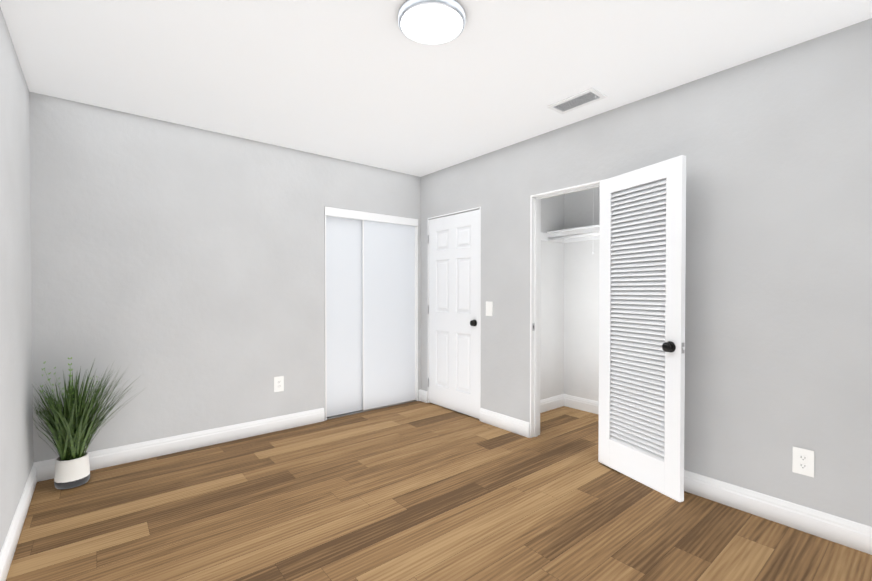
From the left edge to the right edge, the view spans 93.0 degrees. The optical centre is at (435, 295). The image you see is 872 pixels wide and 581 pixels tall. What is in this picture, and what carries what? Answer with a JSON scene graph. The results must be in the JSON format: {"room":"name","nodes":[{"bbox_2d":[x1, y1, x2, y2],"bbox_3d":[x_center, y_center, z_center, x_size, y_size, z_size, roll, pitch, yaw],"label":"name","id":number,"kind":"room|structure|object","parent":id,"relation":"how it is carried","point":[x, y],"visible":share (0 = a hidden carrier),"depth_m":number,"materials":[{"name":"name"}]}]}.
{"room":"empty bedroom","nodes":[
{"label":"empty bedroom","id":0,"kind":"room"},
{"bbox_2d":[0,7,33,551],"bbox_3d":[-1.182,-0.029,0.846,0.120,2.440,4.400,-1,1,-39],"label":"wall","id":1,"kind":"structure","parent":0,"point":[16,419],"depth_m":2.05,"materials":[{"name":"paint"}]},
{"bbox_2d":[0,461,39,580],"bbox_3d":[-1.168,1.129,0.949,0.015,0.122,4.280,-1,1,-39],"label":"baseboard","id":2,"kind":"structure","parent":1,"relation":"attached to","point":[8,549],"depth_m":2.00,"materials":[{"name":"white wood"}]},
{"bbox_2d":[29,92,420,461],"bbox_3d":[-1.527,-0.064,3.807,3.335,2.440,0.620,-1,1,-39],"label":"wall","id":3,"kind":"structure","parent":0,"point":[178,272],"depth_m":3.08,"materials":[{"name":"paint"}]},
{"bbox_2d":[40,408,324,480],"bbox_3d":[-1.766,1.102,3.214,1.898,0.122,0.015,-1,1,-39],"label":"baseboard","id":4,"kind":"structure","parent":3,"relation":"attached to","point":[98,459],"depth_m":3.12,"materials":[{"name":"white wood"}]},
{"bbox_2d":[274,376,283,391],"bbox_3d":[-1.350,0.759,3.556,0.082,0.130,0.008,-1,1,-39],"label":"outlet","id":5,"kind":"object","parent":3,"relation":"attached to","point":[278,383],"visible":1,"depth_m":3.56,"materials":[{"name":"white plastic"}]},
{"bbox_2d":[324,206,417,419],"bbox_3d":[-0.633,0.163,4.184,1.069,1.977,0.083,-1,1,-39],"label":"sliding door","id":6,"kind":"structure","parent":3,"relation":"in","point":[371,311],"depth_m":4.14,"materials":[{"name":"white wood"}]},
{"bbox_2d":[0,0,871,176],"bbox_3d":[0.359,-1.319,2.493,4.610,0.100,5.020,-1,1,-39],"label":"ceiling","id":7,"kind":"structure","parent":0,"point":[367,82],"depth_m":2.23,"materials":[{"name":"white paint"}]},
{"bbox_2d":[398,0,464,44],"bbox_3d":[-0.019,-1.239,1.874,0.304,0.045,0.304,-1,1,-39],"label":"ceiling light","id":8,"kind":"object","parent":7,"relation":"attached to","point":[431,22],"visible":1,"depth_m":1.83,"materials":[{"name":"white glass"}]},
{"bbox_2d":[547,88,606,113],"bbox_3d":[0.917,-1.260,2.704,0.175,0.022,0.330,-1,1,-39],"label":"ceiling vent","id":9,"kind":"object","parent":7,"relation":"in","point":[580,99],"visible":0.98,"depth_m":2.69,"materials":[{"name":"white metal"}]},
{"bbox_2d":[6,401,871,580],"bbox_3d":[0.359,1.221,2.523,4.610,0.100,5.020,-1,1,-39],"label":"floor","id":10,"kind":"structure","parent":0,"point":[417,491],"depth_m":2.18,"materials":[{"name":"brown wood"}]},
{"bbox_2d":[32,357,136,488],"bbox_3d":[-2.088,0.777,2.552,0.564,0.788,0.567,-1,1,-39],"label":"plant","id":11,"kind":"object","parent":10,"relation":"on","point":[72,428],"visible":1,"depth_m":2.51,"materials":[{"name":"green plant"}]},
{"bbox_2d":[540,194,563,399],"bbox_3d":[0.941,-0.067,4.063,0.900,2.440,0.100,-1,1,-39],"label":"wall","id":12,"kind":"structure","parent":0,"point":[552,208],"depth_m":4.19,"materials":[{"name":"paint"}]},
{"bbox_2d":[540,394,563,412],"bbox_3d":[0.969,1.092,4.026,0.880,0.122,0.015,-1,1,-39],"label":"baseboard","id":13,"kind":"structure","parent":12,"relation":"attached to","point":[547,404],"depth_m":4.19,"materials":[{"name":"white wood"}]},
{"bbox_2d":[564,187,599,401],"bbox_3d":[1.804,-0.064,3.829,0.100,2.440,1.555,-1,1,-39],"label":"wall","id":14,"kind":"structure","parent":0,"point":[569,347],"depth_m":4.16,"materials":[{"name":"paint"}]},
{"bbox_2d":[541,225,599,242],"bbox_3d":[1.525,-0.586,3.595,0.619,0.091,1.353,-1,1,-39],"label":"closet shelf","id":15,"kind":"object","parent":14,"relation":"attached to","point":[585,233],"visible":0.33,"depth_m":4.04,"materials":[{"name":"white wood"}]},
{"bbox_2d":[564,394,598,414],"bbox_3d":[1.760,1.095,3.806,0.015,0.122,1.355,-1,1,-39],"label":"baseboard","id":16,"kind":"structure","parent":14,"relation":"attached to","point":[583,404],"depth_m":4.16,"materials":[{"name":"white wood"}]},
{"bbox_2d":[421,18,871,526],"bbox_3d":[1.386,-0.054,2.951,0.420,2.440,4.405,-1,1,-39],"label":"wall","id":17,"kind":"structure","parent":0,"point":[775,148],"depth_m":2.23,"materials":[{"name":"paint"}]},
{"bbox_2d":[428,209,479,418],"bbox_3d":[0.175,0.170,4.135,0.130,1.945,0.767,-1,1,-39],"label":"door","id":18,"kind":"structure","parent":17,"relation":"in","point":[454,313],"depth_m":4.09,"materials":[{"name":"white wood"}]},
{"bbox_2d":[486,301,492,315],"bbox_3d":[0.476,0.117,3.724,0.012,0.130,0.082,-1,1,-39],"label":"light switch","id":19,"kind":"object","parent":17,"relation":"attached to","point":[489,308],"visible":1,"depth_m":3.72,"materials":[{"name":"white plastic"}]},
{"bbox_2d":[480,408,529,437],"bbox_3d":[0.585,1.097,3.599,0.015,0.122,0.559,-1,1,-39],"label":"baseboard","id":20,"kind":"structure","parent":17,"relation":"attached to","point":[508,423],"depth_m":3.57,"materials":[{"name":"white wood"}]},
{"bbox_2d":[428,179,604,437],"bbox_3d":[0.587,0.170,3.692,0.122,1.975,1.990,-1,1,-39],"label":"trim","id":21,"kind":"structure","parent":17,"relation":"attached to","point":[535,264],"depth_m":3.39,"materials":[{"name":"white wood"}]},
{"bbox_2d":[598,155,685,501],"bbox_3d":[1.266,0.186,2.599,0.130,1.945,0.623,0,1,-23],"label":"door","id":22,"kind":"structure","parent":17,"relation":"in","point":[642,262],"depth_m":2.54,"materials":[{"name":"white wood"}]},
{"bbox_2d":[684,470,871,554],"bbox_3d":[1.841,1.116,2.064,0.015,0.122,2.133,-1,1,-39],"label":"baseboard","id":23,"kind":"structure","parent":17,"relation":"attached to","point":[844,532],"depth_m":2.12,"materials":[{"name":"white wood"}]},
{"bbox_2d":[792,447,813,477],"bbox_3d":[1.838,0.832,2.071,0.008,0.130,0.082,-1,1,-39],"label":"outlet","id":24,"kind":"object","parent":17,"relation":"attached to","point":[802,461],"visible":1,"depth_m":2.07,"materials":[{"name":"white plastic"}]}
]}

